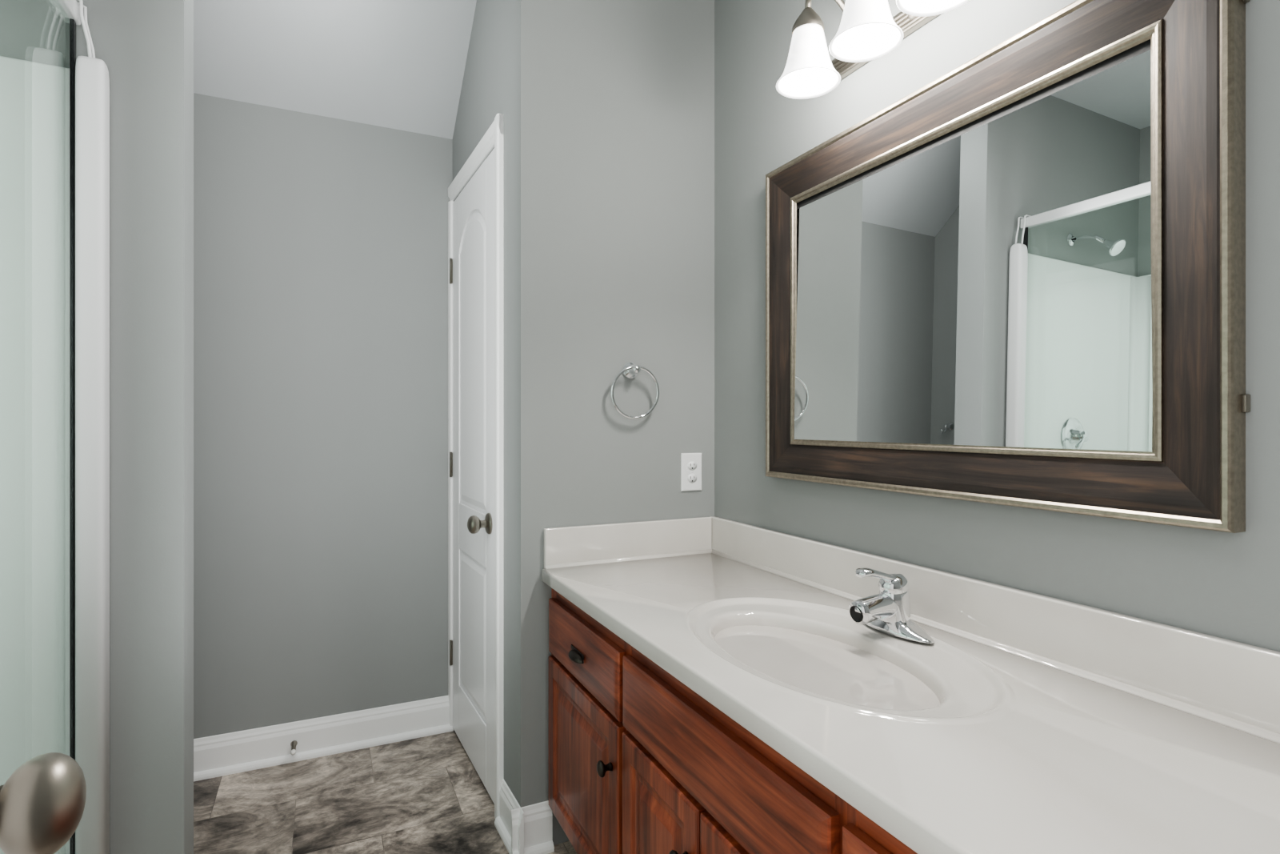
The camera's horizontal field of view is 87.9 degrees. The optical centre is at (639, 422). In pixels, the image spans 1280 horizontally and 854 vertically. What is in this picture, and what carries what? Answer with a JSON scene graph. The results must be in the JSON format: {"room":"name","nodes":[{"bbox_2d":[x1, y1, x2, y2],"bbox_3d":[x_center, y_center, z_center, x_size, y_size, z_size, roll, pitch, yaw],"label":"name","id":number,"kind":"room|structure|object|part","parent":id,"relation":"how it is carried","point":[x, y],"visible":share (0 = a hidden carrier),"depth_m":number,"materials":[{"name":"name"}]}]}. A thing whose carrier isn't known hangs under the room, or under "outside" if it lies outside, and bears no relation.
{"room":"bathroom","nodes":[
{"label":"bathroom","id":0,"kind":"room"},
{"bbox_2d":[0,752,86,853],"bbox_3d":[-0.360,0.230,0.398,0.041,0.060,0.047,0,0,-25],"label":"door knob","id":1,"kind":"object","parent":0,"point":[42,802],"depth_m":0.39,"materials":[{"name":"silver metal"}]},
{"bbox_2d":[0,0,193,853],"bbox_3d":[-1.608,-0.295,1.400,1.100,2.950,0.130,0,0,-25],"label":"wall","id":2,"kind":"structure","parent":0,"point":[146,46],"depth_m":1.55,"materials":[{"name":"grey paint"}]},
{"bbox_2d":[193,92,452,738],"bbox_3d":[-1.290,-0.295,2.365,2.745,2.950,0.120,0,0,-25],"label":"wall","id":3,"kind":"structure","parent":0,"point":[321,242],"depth_m":2.36,"materials":[{"name":"paint"}]},
{"bbox_2d":[290,740,297,754],"bbox_3d":[-1.194,1.122,2.288,0.022,0.022,0.076,0,0,-25],"label":"door stop","id":4,"kind":"object","parent":3,"relation":"attached to","point":[294,742],"visible":1,"depth_m":2.29,"materials":[{"name":"silver metal"}]},
{"bbox_2d":[193,695,453,780],"bbox_3d":[-1.310,1.115,2.274,1.309,0.129,0.027,0,0,-25],"label":"baseboard","id":5,"kind":"structure","parent":3,"relation":"attached to","point":[217,755],"depth_m":2.35,"materials":[{"name":"white wood"}]},
{"bbox_2d":[193,0,476,139],"bbox_3d":[-1.138,-1.426,2.047,2.745,1.189,1.185,0,0,-25],"label":"ceiling","id":6,"kind":"structure","parent":0,"point":[394,64],"depth_m":2.24,"materials":[{"name":"paint"}]},
{"bbox_2d":[193,729,576,853],"bbox_3d":[-0.625,1.230,0.970,2.745,0.100,3.210,0,0,-25],"label":"floor","id":7,"kind":"structure","parent":0,"point":[425,794],"depth_m":2.04,"materials":[{"name":"tile"}]},
{"bbox_2d":[0,0,80,853],"bbox_3d":[-1.318,0.127,0.625,0.914,2.104,1.518,0,0,-25],"label":"shower","id":8,"kind":"object","parent":7,"relation":"on","point":[38,100],"visible":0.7,"depth_m":1.44,"materials":[{"name":"clear glass"}]},
{"bbox_3d":[-0.936,-0.901,0.797,0.034,0.042,1.492,0,0,-25],"label":"frame","id":9,"kind":"part","parent":8,"relation":"part of","materials":[{"name":"white metal"}]},
{"bbox_2d":[52,0,109,853],"bbox_3d":[-1.234,0.043,1.467,0.092,1.953,0.058,0,0,-25],"label":"shower frame","id":10,"kind":"object","parent":8,"relation":"attached to","point":[92,79],"visible":0.9,"depth_m":1.45,"materials":[{"name":"white plastic"}]},
{"bbox_2d":[541,516,1279,853],"bbox_3d":[0.336,0.727,1.185,0.582,0.905,1.702,0,0,-25],"label":"vanity","id":11,"kind":"object","parent":7,"relation":"on","point":[717,685],"visible":1,"depth_m":1.03,"materials":[{"name":"brown wood"}]},
{"bbox_3d":[-0.159,0.558,1.595,0.019,0.018,0.083,0,0,-25],"label":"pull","id":12,"kind":"part","parent":11,"relation":"part of","materials":[{"name":"brown metal"}]},
{"bbox_3d":[-0.141,0.552,1.603,0.019,0.145,0.476,0,0,-25],"label":"drawer","id":13,"kind":"part","parent":11,"relation":"part of","materials":[{"name":"brown wood"}]},
{"bbox_3d":[-0.141,0.841,1.603,0.019,0.408,0.476,0,0,-25],"label":"door","id":14,"kind":"part","parent":11,"relation":"part of","materials":[{"name":"brown wood"}]},
{"bbox_3d":[-0.075,0.732,1.407,0.031,0.033,0.033,0,0,-25],"label":"knob","id":15,"kind":"part","parent":11,"relation":"part of","materials":[{"name":"brown metal"}]},
{"bbox_3d":[0.036,0.841,1.232,0.019,0.408,0.307,0,0,-25],"label":"door","id":16,"kind":"part","parent":11,"relation":"part of","materials":[{"name":"brown wood"}]},
{"bbox_3d":[0.065,0.732,1.112,0.031,0.033,0.033,0,0,-25],"label":"knob","id":17,"kind":"part","parent":11,"relation":"part of","materials":[{"name":"brown metal"}]},
{"bbox_3d":[0.171,0.841,0.949,0.019,0.408,0.307,0,0,-25],"label":"door","id":18,"kind":"part","parent":11,"relation":"part of","materials":[{"name":"brown wood"}]},
{"bbox_3d":[0.122,0.462,1.097,0.018,0.057,1.595,0,0,-25],"label":"rail","id":19,"kind":"part","parent":11,"relation":"part of","materials":[{"name":"brown wood"}]},
{"bbox_3d":[0.348,0.552,0.576,0.019,0.145,0.480,0,0,-25],"label":"drawer","id":20,"kind":"part","parent":11,"relation":"part of","materials":[{"name":"brown wood"}]},
{"bbox_2d":[848,567,934,643],"bbox_3d":[0.461,0.338,1.272,0.131,0.125,0.180,0,0,-25],"label":"faucet","id":21,"kind":"object","parent":11,"relation":"on","point":[883,617],"depth_m":1.26,"materials":[{"name":"silver metal"}]},
{"bbox_2d":[452,135,453,179],"bbox_3d":[-0.700,-0.295,2.627,0.105,2.950,0.124,0,0,-25],"label":"wall","id":22,"kind":"structure","parent":0,"point":[453,135],"depth_m":2.56,"materials":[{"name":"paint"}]},
{"bbox_2d":[448,200,453,725],"bbox_3d":[-0.727,0.165,2.553,0.017,2.030,0.020,0,0,-25],"label":"door frame","id":23,"kind":"structure","parent":22,"relation":"attached to","point":[450,202],"depth_m":2.55,"materials":[{"name":"white wood"}]},
{"bbox_2d":[449,639,451,665],"bbox_3d":[-0.724,0.880,2.542,0.009,0.096,0.009,0,0,-25],"label":"pin","id":24,"kind":"object","parent":22,"relation":"attached to","point":[450,664],"visible":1,"depth_m":2.54,"materials":[{"name":"silver metal"}]},
{"bbox_2d":[449,258,451,283],"bbox_3d":[-0.724,-0.580,2.542,0.009,0.096,0.009,0,0,-25],"label":"pin","id":25,"kind":"object","parent":22,"relation":"attached to","point":[450,258],"visible":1,"depth_m":2.54,"materials":[{"name":"silver metal"}]},
{"bbox_2d":[449,452,451,476],"bbox_3d":[-0.724,0.160,2.542,0.009,0.096,0.009,0,0,-25],"label":"pin","id":26,"kind":"object","parent":22,"relation":"attached to","point":[450,452],"visible":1,"depth_m":2.54,"materials":[{"name":"silver metal"}]},
{"bbox_2d":[451,259,452,283],"bbox_3d":[-0.723,-0.580,2.550,0.005,0.090,0.022,0,0,-28],"label":"closet door hinge","id":27,"kind":"object","parent":22,"relation":"attached to","point":[451,259],"visible":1,"depth_m":2.54,"materials":[{"name":"silver metal"}]},
{"bbox_2d":[451,640,452,663],"bbox_3d":[-0.723,0.880,2.550,0.005,0.090,0.022,0,0,-28],"label":"closet door hinge","id":28,"kind":"object","parent":22,"relation":"attached to","point":[452,640],"visible":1,"depth_m":2.54,"materials":[{"name":"silver metal"}]},
{"bbox_2d":[451,452,452,475],"bbox_3d":[-0.723,0.160,2.550,0.005,0.090,0.022,0,0,-28],"label":"closet door hinge","id":29,"kind":"object","parent":22,"relation":"attached to","point":[451,453],"visible":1,"depth_m":2.54,"materials":[{"name":"silver metal"}]},
{"bbox_2d":[452,195,460,738],"bbox_3d":[-0.690,0.164,2.498,0.007,2.008,0.105,0,0,-28],"label":"stile","id":30,"kind":"object","parent":22,"relation":"attached to","point":[456,254],"visible":0.87,"depth_m":2.48,"materials":[{"name":"white wood"}]},
{"bbox_2d":[459,684,486,788],"bbox_3d":[-0.576,1.068,2.284,0.023,0.200,0.380,0,0,-25],"label":"rail","id":31,"kind":"object","parent":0,"point":[472,726],"depth_m":2.26,"materials":[{"name":"white wood"}]},
{"bbox_2d":[459,502,486,567],"bbox_3d":[-0.576,0.380,2.284,0.023,0.170,0.380,0,0,-25],"label":"rail","id":32,"kind":"object","parent":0,"point":[474,545],"depth_m":2.27,"materials":[{"name":"white wood"}]},
{"bbox_2d":[453,0,520,806],"bbox_3d":[-0.477,-0.295,2.206,0.100,2.950,0.833,0,0,-28],"label":"wall","id":33,"kind":"structure","parent":0,"point":[509,11],"depth_m":1.92,"materials":[{"name":"paint"}]},
{"bbox_2d":[459,158,486,723],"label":"closet door","id":34,"kind":"structure","parent":33,"relation":"in","point":[473,197],"depth_m":2.26,"materials":[{"name":"white wood"}]},
{"bbox_2d":[461,212,486,510],"bbox_3d":[-0.575,-0.215,2.284,0.020,0.996,0.356,0,0,-25],"label":"panel","id":35,"kind":"object","parent":33,"relation":"in","point":[474,252],"depth_m":2.26,"materials":[{"name":"white wood"}]},
{"bbox_2d":[448,113,503,200],"bbox_3d":[-0.528,-0.877,2.279,0.144,0.067,0.686,0,0,-25],"label":"door frame","id":36,"kind":"structure","parent":33,"relation":"attached to","point":[486,144],"depth_m":2.21,"materials":[{"name":"white wood"}]},
{"bbox_2d":[486,148,494,803],"bbox_3d":[-0.463,0.164,2.069,0.007,2.008,0.105,0,0,-28],"label":"stile","id":37,"kind":"object","parent":33,"relation":"attached to","point":[490,159],"visible":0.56,"depth_m":2.07,"materials":[{"name":"white wood"}]},
{"bbox_2d":[484,512,492,533],"bbox_3d":[-0.475,0.315,2.073,0.015,0.066,0.066,0,0,-25],"label":"rose","id":38,"kind":"object","parent":37,"relation":"attached to","point":[488,517],"depth_m":2.05,"materials":[{"name":"silver metal"}]},
{"bbox_2d":[467,515,480,533],"bbox_3d":[-0.514,0.315,2.053,0.039,0.057,0.057,0,0,-25],"label":"ball","id":39,"kind":"object","parent":38,"relation":"attached to","point":[474,522],"depth_m":2.03,"materials":[{"name":"silver metal"}]},
{"bbox_2d":[494,113,503,818],"bbox_3d":[-0.424,0.135,1.983,0.018,2.090,0.060,0,0,-25],"label":"door frame","id":40,"kind":"structure","parent":33,"relation":"attached to","point":[498,136],"depth_m":1.96,"materials":[{"name":"white wood"}]},
{"bbox_2d":[511,800,554,853],"bbox_3d":[-0.293,1.115,1.815,0.113,0.129,0.027,0,0,-25],"label":"baseboard","id":41,"kind":"structure","parent":0,"point":[538,817],"depth_m":1.82,"materials":[{"name":"white wood"}]},
{"bbox_2d":[520,0,714,844],"bbox_3d":[-0.068,-0.295,1.992,0.619,2.950,0.100,0,0,-25],"label":"wall","id":42,"kind":"structure","parent":0,"point":[618,96],"depth_m":1.92,"materials":[{"name":"paint"}]},
{"bbox_2d":[610,361,659,419],"bbox_3d":[-0.018,-0.095,1.930,0.156,0.171,0.054,0,0,-25],"label":"towel ring","id":43,"kind":"object","parent":42,"relation":"attached to","point":[630,370],"visible":1,"depth_m":1.93,"materials":[{"name":"silver metal"}]},
{"bbox_2d":[680,452,701,491],"bbox_3d":[0.159,0.151,2.041,0.072,0.116,0.008,0,0,-25],"label":"outlet","id":44,"kind":"object","parent":42,"relation":"attached to","point":[690,462],"visible":1,"depth_m":2.04,"materials":[{"name":"white plastic"}]},
{"bbox_2d":[687,460,696,469],"bbox_3d":[0.161,0.132,2.038,0.033,0.027,0.001,0,0,-25],"label":"socket","id":45,"kind":"object","parent":44,"relation":"attached to","point":[691,465],"depth_m":2.04,"materials":[{"name":"white plastic"}]},
{"bbox_2d":[687,473,696,482],"bbox_3d":[0.161,0.171,2.038,0.033,0.027,0.001,0,0,-25],"label":"socket","id":46,"kind":"object","parent":44,"relation":"attached to","point":[691,478],"depth_m":2.04,"materials":[{"name":"white plastic"}]},
{"bbox_2d":[714,0,1279,651],"bbox_3d":[0.560,-0.295,1.535,0.120,2.950,3.210,0,0,-25],"label":"wall","id":47,"kind":"structure","parent":0,"point":[1221,584],"depth_m":1.31,"materials":[{"name":"paint"}]},
{"bbox_2d":[776,0,969,99],"bbox_3d":[0.477,-0.848,1.308,0.223,0.225,0.620,0,0,-25],"label":"sconce","id":48,"kind":"object","parent":47,"relation":"attached to","point":[867,31],"visible":1,"depth_m":1.35,"materials":[{"name":"white glass"}]},
{"bbox_2d":[792,7,824,35],"bbox_3d":[0.365,-0.874,1.443,0.069,0.053,0.069,0,0,-25],"label":"socket","id":49,"kind":"object","parent":48,"relation":"attached to","point":[808,19],"depth_m":1.42,"materials":[{"name":"silver metal"}]},
{"bbox_3d":[0.365,-0.794,1.443,0.137,0.117,0.137,0,0,-25],"label":"lamp shade","id":50,"kind":"part","parent":48,"relation":"part of","materials":[{"name":"white glass"}]},
{"bbox_3d":[0.425,-0.896,1.472,0.146,0.128,0.013,0,0,-25],"label":"arm","id":51,"kind":"part","parent":48,"relation":"part of","materials":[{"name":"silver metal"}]},
{"bbox_3d":[0.438,-0.794,1.290,0.137,0.117,0.137,0,0,-25],"label":"lamp shade","id":52,"kind":"part","parent":48,"relation":"part of","materials":[{"name":"white glass"}]},
{"bbox_3d":[0.569,-0.833,1.352,0.020,0.050,0.620,0,0,-25],"label":"plate","id":53,"kind":"part","parent":48,"relation":"part of","materials":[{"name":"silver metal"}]},
{"bbox_3d":[0.511,-0.794,1.136,0.137,0.117,0.137,0,0,-25],"label":"lamp shade","id":54,"kind":"part","parent":48,"relation":"part of","materials":[{"name":"white glass"}]},
{"bbox_2d":[710,516,1279,732],"bbox_3d":[0.590,0.361,1.306,0.019,0.138,1.702,0,0,-25],"label":"backsplash","id":55,"kind":"structure","parent":47,"relation":"attached to","point":[1237,680],"depth_m":1.08,"materials":[{"name":"stone"}]},
{"bbox_2d":[765,0,1250,532],"bbox_3d":[0.571,-0.262,1.331,0.034,0.812,1.024,0,0,-25],"label":"mirror","id":56,"kind":"object","parent":47,"relation":"attached to","point":[1018,279],"visible":1,"depth_m":1.12,"materials":[{"name":"grey mirror"}]},
{"bbox_3d":[0.373,-0.262,1.745,0.034,0.812,0.106,0,0,-25],"label":"frame","id":57,"kind":"part","parent":56,"relation":"part of","materials":[{"name":"brown wood"}]},
{"bbox_3d":[0.569,-0.615,1.333,0.034,0.106,1.018,0,0,-25],"label":"frame","id":58,"kind":"part","parent":56,"relation":"part of","materials":[{"name":"brown wood"}]},
{"bbox_3d":[0.576,-0.262,1.336,0.014,0.608,0.814,0,0,-25],"label":"glass","id":59,"kind":"part","parent":56,"relation":"part of","materials":[{"name":"white mirror"}]},
{"bbox_3d":[0.569,0.091,1.333,0.034,0.106,1.018,0,0,-25],"label":"frame","id":60,"kind":"part","parent":56,"relation":"part of","materials":[{"name":"brown wood"}]},
{"bbox_3d":[0.765,-0.262,0.921,0.034,0.812,0.106,0,0,-25],"label":"frame","id":61,"kind":"part","parent":56,"relation":"part of","materials":[{"name":"brown wood"}]},
{"bbox_3d":[-2.020,-0.295,1.613,0.540,2.950,0.610,0,0,-25],"label":"wall","id":62,"kind":"structure","parent":0,"visible":0},
{"bbox_2d":[494,778,523,853],"bbox_3d":[-1.004,1.115,1.713,1.379,0.129,0.195,0,0,-14],"label":"baseboard","id":63,"kind":"structure","parent":62,"relation":"attached to","point":[508,802],"depth_m":1.87,"materials":[{"name":"white wood"}]}
]}

